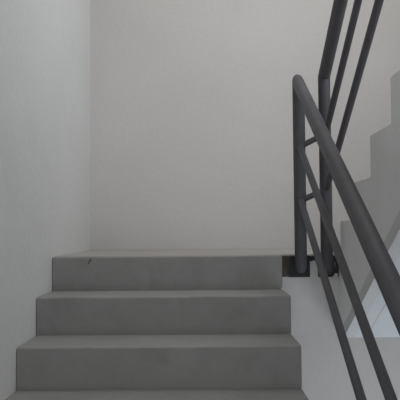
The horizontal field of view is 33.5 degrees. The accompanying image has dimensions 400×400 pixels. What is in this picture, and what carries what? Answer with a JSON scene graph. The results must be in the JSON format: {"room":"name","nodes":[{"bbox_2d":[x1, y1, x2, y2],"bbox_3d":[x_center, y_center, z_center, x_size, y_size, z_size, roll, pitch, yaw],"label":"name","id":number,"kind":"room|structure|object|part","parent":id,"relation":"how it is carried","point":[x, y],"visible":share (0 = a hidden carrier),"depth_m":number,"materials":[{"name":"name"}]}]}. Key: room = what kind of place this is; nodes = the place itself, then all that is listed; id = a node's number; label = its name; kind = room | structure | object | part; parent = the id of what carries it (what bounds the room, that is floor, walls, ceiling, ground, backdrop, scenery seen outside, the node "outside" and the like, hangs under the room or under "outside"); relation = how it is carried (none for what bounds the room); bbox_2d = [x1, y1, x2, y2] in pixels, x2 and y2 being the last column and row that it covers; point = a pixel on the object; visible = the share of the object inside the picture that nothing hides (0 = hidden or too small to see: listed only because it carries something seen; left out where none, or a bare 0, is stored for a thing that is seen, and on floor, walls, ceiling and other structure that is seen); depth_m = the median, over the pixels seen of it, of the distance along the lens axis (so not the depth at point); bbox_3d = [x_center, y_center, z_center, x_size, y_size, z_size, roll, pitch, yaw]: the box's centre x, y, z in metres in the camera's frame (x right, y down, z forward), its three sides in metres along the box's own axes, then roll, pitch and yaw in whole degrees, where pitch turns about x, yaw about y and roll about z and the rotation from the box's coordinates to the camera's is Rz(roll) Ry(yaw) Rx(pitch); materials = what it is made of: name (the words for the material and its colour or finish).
{"room":"stairwell","nodes":[
{"label":"stairwell","id":0,"kind":"room"},
{"bbox_2d":[0,0,90,399],"bbox_3d":[-0.800,0.024,1.501,0.150,6.350,5.890,0,-3,0],"label":"wall","id":1,"kind":"structure","parent":0,"point":[45,66],"depth_m":2.94,"materials":[{"name":"paint"}]},
{"bbox_2d":[90,0,399,399],"bbox_3d":[0.586,0.141,4.359,2.585,6.350,0.150,0,-3,0],"label":"wall","id":2,"kind":"structure","parent":0,"point":[192,105],"depth_m":4.32,"materials":[{"name":"paint"}]},
{"bbox_2d":[56,248,338,334],"bbox_3d":[0.585,0.483,3.746,2.579,0.388,1.039,0,-3,0],"label":"landing","id":3,"kind":"object","parent":2,"relation":"attached to","point":[310,311],"depth_m":3.25,"materials":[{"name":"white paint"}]},
{"bbox_2d":[289,0,399,399],"bbox_3d":[0.543,-0.181,2.009,0.238,3.728,2.524,0,-3,0],"label":"stair railing","id":4,"kind":"object","parent":3,"relation":"attached to","point":[332,166],"visible":1,"depth_m":2.59,"materials":[{"name":"grey metal"}]},
{"bbox_3d":[0.485,-0.102,3.235,0.059,0.914,0.059,0,-3,0],"label":"post","id":5,"kind":"part","parent":4,"relation":"part of","materials":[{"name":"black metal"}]},
{"bbox_3d":[0.486,0.324,3.244,0.100,0.104,0.013,0,-3,0],"label":"mounting plate","id":6,"kind":"part","parent":4,"relation":"part of","materials":[{"name":"metal"}]},
{"bbox_3d":[0.611,-0.114,3.234,0.059,0.949,0.059,0,-3,0],"label":"post","id":7,"kind":"part","parent":4,"relation":"part of","materials":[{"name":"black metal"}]},
{"bbox_3d":[0.626,0.323,3.243,0.098,0.104,0.013,0,-3,0],"label":"mounting plate","id":8,"kind":"part","parent":4,"relation":"part of","materials":[{"name":"metal"}]},
{"bbox_3d":[0.483,0.598,1.989,0.030,1.320,2.384,0,-3,0],"label":"rail","id":9,"kind":"part","parent":4,"relation":"part of","materials":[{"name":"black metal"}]},
{"bbox_3d":[0.594,-1.342,2.059,0.059,1.405,2.519,0,-3,0],"label":"handrail","id":10,"kind":"part","parent":4,"relation":"part of","materials":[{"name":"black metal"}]},
{"bbox_3d":[0.596,-1.046,2.064,0.030,1.362,2.388,0,-3,0],"label":"rail","id":11,"kind":"part","parent":4,"relation":"part of","materials":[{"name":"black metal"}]},
{"bbox_3d":[0.479,0.039,1.997,0.059,1.438,2.519,0,-3,0],"label":"handrail","id":12,"kind":"part","parent":4,"relation":"part of","materials":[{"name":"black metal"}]},
{"bbox_3d":[0.481,0.339,2.001,0.030,1.320,2.384,0,-3,0],"label":"rail","id":13,"kind":"part","parent":4,"relation":"part of","materials":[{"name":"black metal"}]},
{"bbox_3d":[0.599,-0.777,2.052,0.030,1.362,2.388,0,-3,0],"label":"rail","id":14,"kind":"part","parent":4,"relation":"part of","materials":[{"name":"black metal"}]},
{"bbox_2d":[338,70,399,337],"bbox_3d":[1.261,-0.254,2.039,1.194,1.697,2.460,0,-3,0],"label":"flight","id":15,"kind":"object","parent":3,"relation":"on","point":[380,193],"visible":0.73,"depth_m":2.58,"materials":[{"name":"paint"}]},
{"bbox_3d":[0.569,1.654,-0.330,2.585,0.150,2.098,0,-3,0],"label":"floor","id":16,"kind":"structure","parent":0,"visible":0},
{"bbox_2d":[6,255,308,399],"bbox_3d":[-0.159,1.053,1.988,1.104,1.672,2.464,0,-3,0],"label":"flight","id":17,"kind":"object","parent":16,"relation":"on","point":[193,327],"visible":1,"depth_m":2.87,"materials":[{"name":"grey paint"}]}
]}

